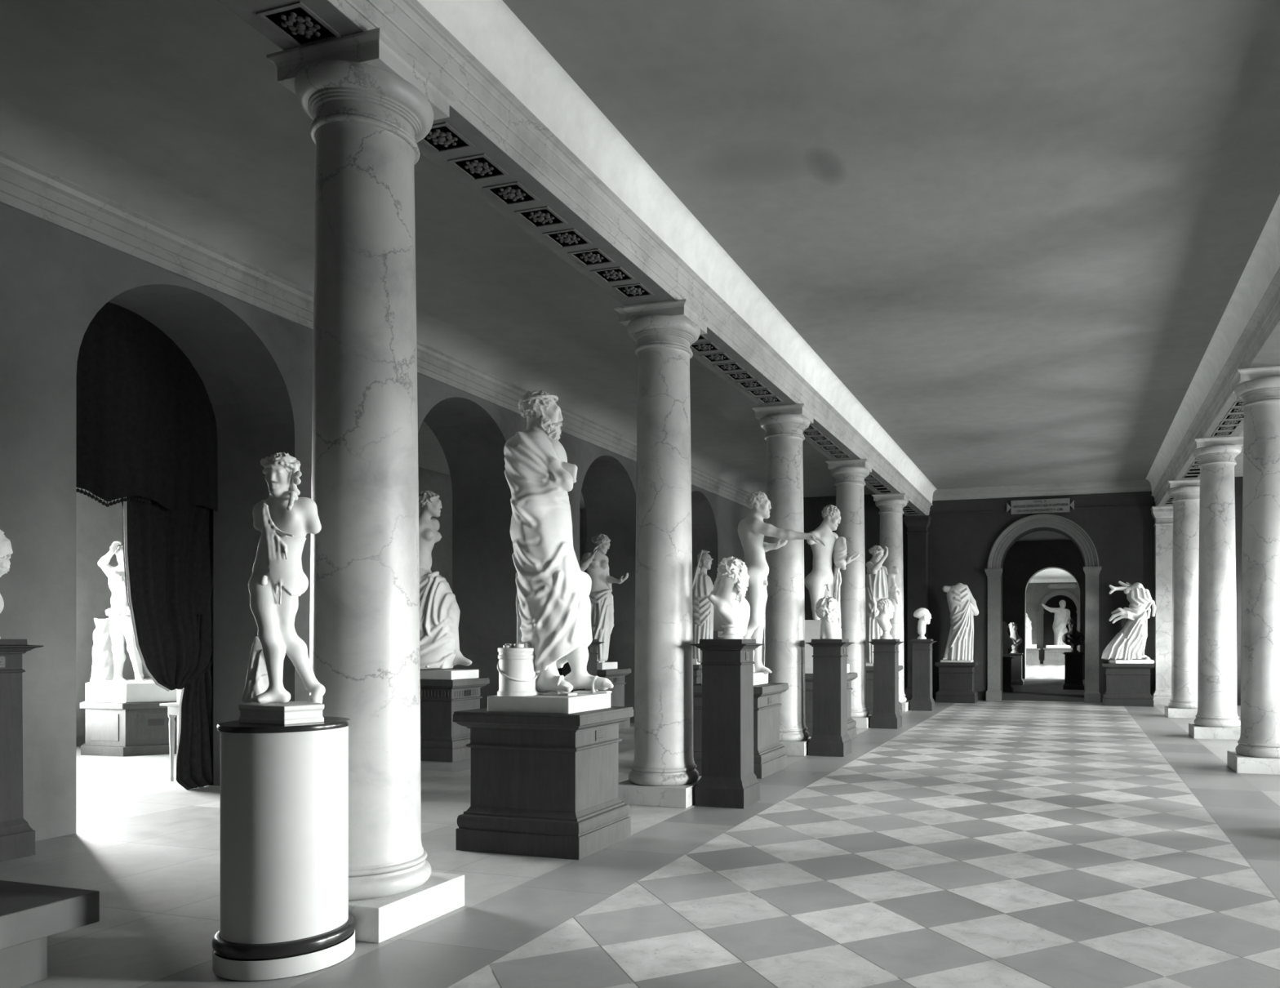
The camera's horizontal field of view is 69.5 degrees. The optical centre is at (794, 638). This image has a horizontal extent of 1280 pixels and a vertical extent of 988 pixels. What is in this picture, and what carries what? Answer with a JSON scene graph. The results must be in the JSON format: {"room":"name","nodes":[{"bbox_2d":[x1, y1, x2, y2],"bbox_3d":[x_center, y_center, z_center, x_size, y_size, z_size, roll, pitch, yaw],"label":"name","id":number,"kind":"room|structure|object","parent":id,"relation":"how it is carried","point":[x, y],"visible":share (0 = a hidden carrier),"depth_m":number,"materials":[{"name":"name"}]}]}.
{"room":"museum","nodes":[
{"label":"museum","id":0,"kind":"room"},
{"bbox_2d":[177,688,181,740],"bbox_3d":[-6.604,-1.110,11.087,2.300,5.220,0.200,0,0,17],"label":"wall","id":1,"kind":"structure","parent":0,"point":[179,691],"depth_m":11.32,"materials":[{"name":"paint"}]},
{"bbox_2d":[75,466,582,746],"bbox_3d":[-9.892,-1.110,13.678,0.300,5.220,26.000,0,0,17],"label":"wall","id":2,"kind":"structure","parent":0,"point":[98,526],"depth_m":12.93,"materials":[{"name":"paint"}]},
{"bbox_2d":[0,203,765,840],"bbox_3d":[-4.720,-1.110,11.527,1.050,5.220,26.500,0,0,17],"label":"wall","id":3,"kind":"structure","parent":0,"point":[254,365],"depth_m":8.77,"materials":[{"name":"paint"}]},
{"bbox_2d":[75,302,217,511],"bbox_3d":[-6.142,-2.174,8.509,0.040,1.952,2.702,0,0,17],"label":"valance","id":4,"kind":"object","parent":3,"relation":"hanging from","point":[146,427],"visible":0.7,"depth_m":8.48,"materials":[{"name":"black fabric"}]},
{"bbox_2d":[121,495,213,789],"bbox_3d":[-6.232,-0.825,8.563,0.156,4.651,2.750,0,0,17],"label":"curtain","id":5,"kind":"object","parent":3,"relation":"hanging from","point":[168,554],"visible":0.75,"depth_m":8.96,"materials":[{"name":"black fabric"}]},
{"bbox_2d":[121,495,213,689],"bbox_3d":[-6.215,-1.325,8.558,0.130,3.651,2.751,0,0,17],"label":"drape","id":6,"kind":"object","parent":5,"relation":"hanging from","point":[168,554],"depth_m":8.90,"materials":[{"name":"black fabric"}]},
{"bbox_2d":[0,149,751,507],"bbox_3d":[-4.165,-3.292,11.358,0.150,0.325,25.700,0,0,17],"label":"trim","id":7,"kind":"structure","parent":3,"relation":"attached to","point":[25,187],"depth_m":7.99,"materials":[{"name":"paint"}]},
{"bbox_2d":[0,97,766,493],"bbox_3d":[-4.016,-3.572,11.312,0.420,0.235,25.700,0,0,17],"label":"trim","id":8,"kind":"structure","parent":3,"relation":"attached to","point":[24,135],"depth_m":8.01,"materials":[{"name":"paint"}]},
{"bbox_2d":[417,420,586,510],"bbox_3d":[-7.539,-3.770,12.961,5.220,0.200,26.000,0,0,17],"label":"ceiling","id":9,"kind":"structure","parent":0,"point":[431,455],"depth_m":17.98,"materials":[{"name":"paint"}]},
{"bbox_2d":[582,510,586,573],"bbox_3d":[-3.802,-1.110,25.256,5.200,5.220,0.300,0,0,17],"label":"wall","id":10,"kind":"structure","parent":0,"point":[584,516],"depth_m":25.76,"materials":[{"name":"paint"}]},
{"bbox_2d":[0,0,1279,578],"bbox_3d":[7.789,-3.770,27.786,13.900,0.200,64.900,0,0,17],"label":"ceiling","id":11,"kind":"structure","parent":0,"point":[1020,234],"depth_m":7.22,"materials":[{"name":"paint"}]},
{"bbox_2d":[0,663,1279,987],"bbox_3d":[5.165,1.597,28.952,21.400,0.206,65.600,0,0,17],"label":"floor","id":12,"kind":"structure","parent":0,"point":[980,843],"depth_m":5.72,"materials":[{"name":"tile"}]},
{"bbox_2d":[0,639,44,862],"bbox_3d":[-5.529,0.750,6.160,0.468,1.500,0.468,0,0,17],"label":"pedestal","id":13,"kind":"object","parent":12,"relation":"on","point":[17,837],"visible":1,"depth_m":6.19,"materials":[{"name":"black wood"}]},
{"bbox_2d":[0,529,13,639],"bbox_3d":[-5.530,-0.402,6.160,0.288,0.803,0.319,0,0,0],"label":"bust","id":14,"kind":"object","parent":13,"relation":"on","point":[6,550],"visible":1,"depth_m":6.19,"materials":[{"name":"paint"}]},
{"bbox_2d":[0,880,99,987],"bbox_3d":[-4.190,1.319,3.316,1.550,0.362,2.100,0,0,17],"label":"bench","id":15,"kind":"object","parent":12,"relation":"on","point":[30,913],"visible":1,"depth_m":3.92,"materials":[{"name":"grey stone"}]},
{"bbox_2d":[80,700,177,756],"bbox_3d":[-8.705,1.160,12.428,1.719,0.680,1.719,0,0,17],"label":"pedestal","id":16,"kind":"object","parent":12,"relation":"on","point":[112,728],"visible":0.52,"depth_m":11.67,"materials":[{"name":"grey wood"}]},
{"bbox_2d":[85,541,177,702],"bbox_3d":[-8.725,-0.257,12.416,1.617,2.150,1.571,0,0,-32],"label":"statue","id":17,"kind":"object","parent":16,"relation":"on","point":[107,683],"visible":0.72,"depth_m":12.32,"materials":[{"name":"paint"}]},
{"bbox_2d":[159,702,179,781],"bbox_3d":[-6.302,1.087,9.867,0.450,0.825,0.950,0,0,17],"label":"side table","id":18,"kind":"object","parent":12,"relation":"on","point":[173,708],"visible":0.23,"depth_m":9.54,"materials":[{"name":"paint"}]},
{"bbox_2d":[211,716,355,980],"bbox_3d":[-2.389,0.944,4.251,0.588,1.113,0.588,0,0,17],"label":"pedestal","id":19,"kind":"object","parent":12,"relation":"on","point":[284,788],"visible":0.95,"depth_m":4.02,"materials":[{"name":"white paint"}]},
{"bbox_2d":[238,452,325,724],"bbox_3d":[-2.418,-0.243,4.254,0.435,1.259,0.334,0,0,0],"label":"statue","id":20,"kind":"object","parent":19,"relation":"on","point":[284,519],"visible":1,"depth_m":4.20,"materials":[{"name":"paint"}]},
{"bbox_2d":[266,27,464,942],"bbox_3d":[-2.305,-0.763,4.872,0.730,4.526,0.683,0,0,17],"label":"marble column","id":21,"kind":"structure","parent":12,"relation":"on","point":[370,103],"depth_m":4.65,"materials":[{"name":"white stone"}]},
{"bbox_2d":[420,677,489,761],"bbox_3d":[-4.505,1.000,11.493,0.950,1.000,0.730,0,0,17],"label":"pedestal","id":22,"kind":"object","parent":12,"relation":"on","point":[442,739],"visible":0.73,"depth_m":11.16,"materials":[{"name":"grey wood"}]},
{"bbox_2d":[418,490,479,679],"bbox_3d":[-4.555,-0.689,11.443,0.947,2.378,0.644,0,0,17],"label":"statue","id":23,"kind":"object","parent":22,"relation":"on","point":[439,610],"visible":0.64,"depth_m":11.29,"materials":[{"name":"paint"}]},
{"bbox_2d":[419,570,460,668],"bbox_3d":[-4.643,-0.240,11.434,0.788,1.228,0.533,0,0,0],"label":"drapery","id":24,"kind":"object","parent":23,"relation":"hanging from","point":[439,610],"depth_m":11.24,"materials":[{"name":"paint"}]},
{"bbox_2d":[453,706,633,859],"bbox_3d":[-1.825,1.008,6.651,1.020,0.985,0.790,0,0,17],"label":"pedestal","id":25,"kind":"object","parent":12,"relation":"on","point":[544,784],"visible":0.97,"depth_m":6.35,"materials":[{"name":"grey wood"}]},
{"bbox_2d":[487,389,613,713],"bbox_3d":[-1.738,-0.657,6.617,0.762,2.345,0.704,0,0,14],"label":"statue","id":26,"kind":"object","parent":25,"relation":"on","point":[553,604],"visible":1,"depth_m":6.42,"materials":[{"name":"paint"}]},
{"bbox_2d":[497,647,537,696],"bbox_3d":[-1.979,0.232,6.456,0.274,0.342,0.274,0,0,0],"label":"bucket","id":27,"kind":"object","parent":26,"relation":"on","point":[517,667],"depth_m":6.35,"materials":[{"name":"paint"}]},
{"bbox_2d":[562,639,604,692],"bbox_3d":[-3.228,0.750,13.591,0.548,1.500,0.528,0,0,17],"label":"pedestal","id":28,"kind":"object","parent":12,"relation":"on","point":[591,667],"visible":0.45,"depth_m":13.52,"materials":[{"name":"grey stone"}]},
{"bbox_2d":[596,667,631,728],"bbox_3d":[-3.369,1.000,15.119,0.970,1.000,0.870,0,0,17],"label":"pedestal","id":29,"kind":"object","parent":12,"relation":"on","point":[616,676],"visible":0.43,"depth_m":15.06,"materials":[{"name":"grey wood"}]},
{"bbox_2d":[579,533,628,669],"bbox_3d":[-3.245,-0.629,15.057,0.912,2.257,0.583,0,0,17],"label":"statue","id":30,"kind":"object","parent":29,"relation":"on","point":[596,562],"visible":0.86,"depth_m":14.96,"materials":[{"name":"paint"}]},
{"bbox_2d":[589,582,613,661],"bbox_3d":[-3.246,-0.358,15.093,0.438,1.460,0.513,0,0,0],"label":"drapery","id":31,"kind":"object","parent":30,"relation":"hanging from","point":[601,597],"depth_m":14.90,"materials":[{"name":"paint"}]},
{"bbox_2d":[613,298,711,808],"bbox_3d":[-1.217,-0.763,8.440,0.730,4.526,0.683,0,0,17],"label":"marble column","id":32,"kind":"structure","parent":12,"relation":"on","point":[664,772],"depth_m":8.21,"materials":[{"name":"white stone"}]},
{"bbox_2d":[693,664,702,684],"bbox_3d":[-2.259,1.010,18.827,0.930,0.980,0.830,0,0,17],"label":"pedestal","id":33,"kind":"object","parent":12,"relation":"on","point":[697,668],"visible":0.16,"depth_m":18.41,"materials":[{"name":"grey wood"}]},
{"bbox_2d":[692,549,713,664],"bbox_3d":[-2.150,-0.664,18.738,0.961,2.368,0.705,0,0,17],"label":"statue","id":34,"kind":"object","parent":33,"relation":"on","point":[702,584],"visible":0.83,"depth_m":18.51,"materials":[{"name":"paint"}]},
{"bbox_2d":[690,639,764,808],"bbox_3d":[-0.608,0.750,8.277,0.538,1.500,0.507,0,0,17],"label":"pedestal","id":35,"kind":"object","parent":12,"relation":"on","point":[728,779],"visible":1,"depth_m":8.12,"materials":[{"name":"black wood"}]},
{"bbox_2d":[707,555,750,639],"bbox_3d":[-0.594,-0.377,8.312,0.368,0.755,0.351,0,0,3],"label":"bust","id":36,"kind":"object","parent":35,"relation":"on","point":[731,611],"visible":1,"depth_m":8.20,"materials":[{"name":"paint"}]},
{"bbox_2d":[693,682,788,778],"bbox_3d":[-0.665,1.008,10.286,0.960,0.985,0.940,0,0,17],"label":"pedestal","id":37,"kind":"object","parent":12,"relation":"on","point":[770,757],"visible":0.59,"depth_m":10.00,"materials":[{"name":"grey wood"}]},
{"bbox_2d":[701,490,826,684],"bbox_3d":[-0.306,-0.583,10.203,1.365,2.195,0.622,0,0,17],"label":"statue","id":38,"kind":"object","parent":37,"relation":"on","point":[752,530],"visible":0.84,"depth_m":10.16,"materials":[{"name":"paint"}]},
{"bbox_2d":[751,403,816,755],"bbox_3d":[-0.130,-0.763,12.008,0.730,4.526,0.683,0,0,17],"label":"marble column","id":39,"kind":"structure","parent":12,"relation":"on","point":[784,425],"depth_m":11.78,"materials":[{"name":"white stone"}]},
{"bbox_2d":[804,639,854,756],"bbox_3d":[0.465,0.750,11.797,0.538,1.500,0.507,0,0,17],"label":"pedestal","id":40,"kind":"object","parent":12,"relation":"on","point":[830,737],"visible":1,"depth_m":11.63,"materials":[{"name":"black wood"}]},
{"bbox_2d":[814,595,839,639],"bbox_3d":[0.428,-0.273,11.804,0.333,0.577,0.295,0,0,18],"label":"bust","id":41,"kind":"object","parent":40,"relation":"on","point":[827,608],"visible":0.99,"depth_m":11.72,"materials":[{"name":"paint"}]},
{"bbox_2d":[804,672,857,738],"bbox_3d":[0.445,1.008,13.706,0.890,0.985,0.690,0,0,17],"label":"pedestal","id":42,"kind":"object","parent":12,"relation":"on","point":[851,728],"visible":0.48,"depth_m":13.51,"materials":[{"name":"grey wood"}]},
{"bbox_2d":[804,504,860,673],"bbox_3d":[0.538,-0.759,13.705,0.892,2.545,0.695,0,0,0],"label":"statue","id":43,"kind":"object","parent":42,"relation":"on","point":[820,582],"visible":0.73,"depth_m":13.58,"materials":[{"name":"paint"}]},
{"bbox_2d":[833,564,841,639],"bbox_3d":[0.649,-0.360,13.857,0.166,1.567,0.374,0,0,0],"label":"drapery","id":44,"kind":"object","parent":43,"relation":"hanging from","point":[837,574],"depth_m":13.71,"materials":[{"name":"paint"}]},
{"bbox_2d":[825,458,874,728],"bbox_3d":[0.958,-0.763,15.576,0.730,4.526,0.683,0,0,17],"label":"marble column","id":45,"kind":"structure","parent":12,"relation":"on","point":[850,475],"depth_m":15.34,"materials":[{"name":"white stone"}]},
{"bbox_2d":[866,665,902,715],"bbox_3d":[1.579,1.008,17.442,0.880,0.985,0.880,0,0,17],"label":"pedestal","id":46,"kind":"object","parent":12,"relation":"on","point":[869,669],"visible":0.15,"depth_m":17.11,"materials":[{"name":"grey wood"}]},
{"bbox_2d":[865,544,900,666],"bbox_3d":[1.654,-0.646,17.352,0.767,2.323,0.740,0,0,17],"label":"statue","id":47,"kind":"object","parent":46,"relation":"on","point":[879,583],"visible":0.84,"depth_m":17.15,"materials":[{"name":"stone"}]},
{"bbox_2d":[867,639,903,728],"bbox_3d":[1.555,0.750,15.375,0.538,1.500,0.507,0,0,17],"label":"pedestal","id":48,"kind":"object","parent":12,"relation":"on","point":[886,713],"visible":1,"depth_m":15.21,"materials":[{"name":"black wood"}]},
{"bbox_2d":[875,597,894,639],"bbox_3d":[1.540,-0.348,15.372,0.293,0.696,0.247,0,0,32],"label":"bust","id":49,"kind":"object","parent":48,"relation":"on","point":[885,606],"visible":1,"depth_m":15.30,"materials":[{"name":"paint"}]},
{"bbox_2d":[871,493,911,711],"bbox_3d":[2.045,-0.763,19.144,0.730,4.526,0.683,0,0,17],"label":"marble column","id":50,"kind":"structure","parent":12,"relation":"on","point":[891,506],"depth_m":18.92,"materials":[{"name":"white stone"}]},
{"bbox_2d":[907,639,936,711],"bbox_3d":[2.704,0.750,19.143,0.538,1.500,0.507,0,0,17],"label":"pedestal","id":51,"kind":"object","parent":12,"relation":"on","point":[922,699],"visible":1,"depth_m":18.97,"materials":[{"name":"black wood"}]},
{"bbox_2d":[913,607,931,639],"bbox_3d":[2.705,-0.332,19.141,0.382,0.663,0.243,0,0,3],"label":"bust","id":52,"kind":"object","parent":51,"relation":"on","point":[924,615],"visible":1,"depth_m":19.07,"materials":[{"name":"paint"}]},
{"bbox_2d":[934,661,978,702],"bbox_3d":[3.880,1.025,21.613,0.950,0.950,0.740,0,0,17],"label":"pedestal","id":53,"kind":"object","parent":12,"relation":"on","point":[956,679],"visible":1,"depth_m":21.32,"materials":[{"name":"black wood"}]},
{"bbox_2d":[940,582,978,662],"bbox_3d":[3.951,-0.396,21.593,0.874,1.892,0.595,0,0,16],"label":"statue","id":54,"kind":"object","parent":53,"relation":"on","point":[962,606],"visible":1,"depth_m":21.39,"materials":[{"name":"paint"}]},
{"bbox_2d":[1002,656,1014,692],"bbox_3d":[5.967,1.000,25.708,0.527,0.999,0.527,0,0,17],"label":"pedestal","id":55,"kind":"object","parent":12,"relation":"on","point":[1006,660],"visible":0.73,"depth_m":25.51,"materials":[{"name":"black wood"}]},
{"bbox_2d":[1002,621,1013,656],"bbox_3d":[5.967,-0.002,25.698,0.516,1.006,0.380,0,0,0],"label":"bust","id":56,"kind":"object","parent":55,"relation":"on","point":[1007,642],"visible":0.66,"depth_m":25.59,"materials":[{"name":"black stone"}]},
{"bbox_2d":[1008,653,1023,684],"bbox_3d":[7.268,0.981,29.660,0.527,1.038,0.527,0,0,17],"label":"pedestal","id":57,"kind":"object","parent":12,"relation":"on","point":[1016,664],"visible":0.82,"depth_m":29.47,"materials":[{"name":"black wood"}]},
{"bbox_2d":[1008,622,1022,653],"bbox_3d":[7.211,-0.045,29.650,0.506,1.016,0.380,0,0,0],"label":"bust","id":58,"kind":"object","parent":57,"relation":"on","point":[1017,640],"visible":0.9,"depth_m":29.55,"materials":[{"name":"white stone"}]},
{"bbox_2d":[1026,648,1040,664],"bbox_3d":[13.690,1.019,53.325,1.530,0.962,1.030,0,0,17],"label":"pedestal","id":59,"kind":"object","parent":12,"relation":"on","point":[1032,654],"visible":0.59,"depth_m":52.79,"materials":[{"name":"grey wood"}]},
{"bbox_2d":[1026,613,1036,648],"bbox_3d":[13.690,-0.499,53.325,1.100,2.076,0.700,0,0,17],"label":"statue","id":60,"kind":"object","parent":59,"relation":"on","point":[1028,633],"visible":0.6,"depth_m":53.06,"materials":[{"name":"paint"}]},
{"bbox_2d":[1043,647,1071,664],"bbox_3d":[15.683,1.012,53.763,1.730,0.975,1.230,0,0,17],"label":"pedestal","id":61,"kind":"object","parent":12,"relation":"on","point":[1052,655],"visible":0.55,"depth_m":53.29,"materials":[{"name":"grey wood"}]},
{"bbox_2d":[1041,600,1071,648],"bbox_3d":[15.583,-0.899,53.786,1.704,2.852,0.915,0,0,17],"label":"statue","id":62,"kind":"object","parent":61,"relation":"on","point":[1062,615],"visible":0.88,"depth_m":53.50,"materials":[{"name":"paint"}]},
{"bbox_2d":[1062,651,1084,689],"bbox_3d":[8.301,0.942,26.903,0.667,1.116,0.527,0,0,17],"label":"pedestal","id":63,"kind":"object","parent":12,"relation":"on","point":[1073,660],"visible":0.96,"depth_m":26.73,"materials":[{"name":"black stone"}]},
{"bbox_2d":[1062,617,1084,652],"bbox_3d":[8.301,-0.114,26.892,0.700,0.997,0.399,0,0,0],"label":"bust","id":64,"kind":"object","parent":63,"relation":"on","point":[1073,637],"visible":0.99,"depth_m":26.80,"materials":[{"name":"black stone"}]},
{"bbox_2d":[1102,662,1154,706],"bbox_3d":[7.555,1.025,20.519,1.080,0.950,0.690,0,0,17],"label":"pedestal","id":65,"kind":"object","parent":12,"relation":"on","point":[1126,684],"visible":0.98,"depth_m":20.25,"materials":[{"name":"black wood"}]},
{"bbox_2d":[1101,581,1156,663],"bbox_3d":[7.591,-0.382,20.569,1.165,1.880,0.659,0,0,0],"label":"statue","id":66,"kind":"object","parent":65,"relation":"on","point":[1128,644],"visible":1,"depth_m":20.34,"materials":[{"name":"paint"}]},
{"bbox_2d":[1164,479,1199,718],"bbox_3d":[7.577,-0.763,17.484,0.730,4.526,0.683,0,0,17],"label":"marble column","id":67,"kind":"structure","parent":12,"relation":"on","point":[1183,703],"depth_m":17.25,"materials":[{"name":"white stone"}]},
{"bbox_2d":[1188,435,1243,739],"bbox_3d":[6.469,-0.763,13.849,0.730,4.526,0.683,0,0,17],"label":"marble column","id":68,"kind":"structure","parent":12,"relation":"on","point":[1216,717],"depth_m":13.62,"materials":[{"name":"white stone"}]},
{"bbox_2d":[1226,365,1279,774],"bbox_3d":[5.396,-0.763,10.329,0.730,4.526,0.683,0,0,17],"label":"marble column","id":69,"kind":"structure","parent":12,"relation":"on","point":[1257,751],"depth_m":10.13,"materials":[{"name":"white stone"}]},
{"bbox_2d":[803,476,1243,705],"bbox_3d":[6.119,-1.110,22.049,13.550,5.220,0.750,0,0,17],"label":"wall","id":70,"kind":"structure","parent":0,"point":[960,545],"depth_m":22.09,"materials":[{"name":"paint"}]},
{"bbox_2d":[216,0,933,515],"bbox_3d":[-0.649,-3.173,10.286,0.704,0.334,25.700,0,0,17],"label":"beam","id":71,"kind":"structure","parent":70,"relation":"attached to","point":[490,142],"depth_m":6.35,"materials":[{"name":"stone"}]},
{"bbox_2d":[417,0,937,503],"bbox_3d":[-0.251,-3.515,10.165,0.160,0.349,25.700,0,0,17],"label":"trim","id":72,"kind":"structure","parent":70,"relation":"attached to","point":[488,29],"depth_m":6.91,"materials":[{"name":"paint"}]},
{"bbox_2d":[903,515,931,699],"bbox_3d":[3.053,-0.763,22.433,0.630,4.526,0.470,0,0,17],"label":"pilaster","id":73,"kind":"object","parent":70,"relation":"attached to","point":[917,533],"visible":0.77,"depth_m":22.30,"materials":[{"name":"paint"}]},
{"bbox_2d":[1006,497,1074,514],"bbox_3d":[5.883,-3.180,21.668,1.560,0.330,0.036,0,0,17],"label":"sign","id":74,"kind":"object","parent":70,"relation":"attached to","point":[1060,504],"visible":1,"depth_m":21.65,"materials":[{"name":"grey stone"}]},
{"bbox_2d":[932,479,1151,500],"bbox_3d":[5.820,-3.550,21.617,5.050,0.240,0.250,0,0,17],"label":"trim","id":75,"kind":"structure","parent":70,"relation":"attached to","point":[1141,485],"depth_m":21.56,"materials":[{"name":"paint"}]},
{"bbox_2d":[931,504,1152,515],"bbox_3d":[5.852,-3.100,21.723,5.110,0.040,0.030,0,0,17],"label":"trim","id":76,"kind":"structure","parent":70,"relation":"attached to","point":[1136,505],"depth_m":21.46,"materials":[{"name":"paint"}]},
{"bbox_2d":[984,513,1101,702],"bbox_3d":[5.918,-0.743,21.611,2.680,4.485,0.194,0,0,17],"label":"arch surround","id":77,"kind":"object","parent":70,"relation":"attached to","point":[1091,570],"visible":1,"depth_m":21.61,"materials":[{"name":"stone"}]},
{"bbox_2d":[1151,505,1173,704],"bbox_3d":[8.524,-0.763,20.765,0.630,4.526,0.470,0,0,17],"label":"pilaster","id":78,"kind":"object","parent":70,"relation":"attached to","point":[1162,516],"visible":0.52,"depth_m":20.64,"materials":[{"name":"stone"}]},
{"bbox_2d":[1145,194,1279,493],"bbox_3d":[4.471,-3.515,8.726,0.160,0.349,25.700,0,0,17],"label":"trim","id":79,"kind":"structure","parent":70,"relation":"attached to","point":[1263,264],"depth_m":10.44,"materials":[{"name":"paint"}]},
{"bbox_2d":[1002,539,1084,679],"bbox_3d":[9.828,-1.110,33.960,11.000,5.220,0.700,0,0,17],"label":"wall","id":80,"kind":"structure","parent":0,"point":[1024,560],"depth_m":33.95,"materials":[{"name":"paint"}]},
{"bbox_2d":[1026,582,1079,659],"bbox_3d":[16.373,-1.110,55.435,11.000,5.220,0.600,0,0,17],"label":"wall","id":81,"kind":"structure","parent":0,"point":[1035,592],"depth_m":55.58,"materials":[{"name":"paint"}]},
{"bbox_2d":[1029,577,1076,582],"bbox_3d":[16.268,-3.560,55.090,11.000,0.220,0.120,0,0,17],"label":"trim","id":82,"kind":"structure","parent":81,"relation":"attached to","point":[1032,580],"depth_m":55.23,"materials":[{"name":"paint"}]},
{"bbox_2d":[1037,590,1079,663],"bbox_3d":[16.171,-0.743,55.080,2.680,4.485,0.194,0,0,17],"label":"arch surround","id":83,"kind":"object","parent":81,"relation":"attached to","point":[1048,596],"visible":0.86,"depth_m":55.33,"materials":[{"name":"stone"}]},
{"bbox_2d":[1048,583,1077,588],"bbox_3d":[16.317,-3.220,55.081,1.700,0.260,0.030,0,0,17],"label":"sign","id":84,"kind":"object","parent":81,"relation":"attached to","point":[1051,585],"visible":1,"depth_m":55.08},
{"bbox_2d":[1044,595,1076,659],"bbox_3d":[17.350,-1.110,58.639,11.600,5.220,0.300,0,0,17],"label":"wall","id":85,"kind":"structure","parent":0,"point":[1054,602],"depth_m":58.69,"materials":[{"name":"black paint"}]},
{"bbox_2d":[1151,266,1279,506],"bbox_3d":[4.870,-3.173,8.604,0.704,0.334,25.700,0,0,17],"label":"beam","id":86,"kind":"structure","parent":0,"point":[1220,414],"depth_m":11.66,"materials":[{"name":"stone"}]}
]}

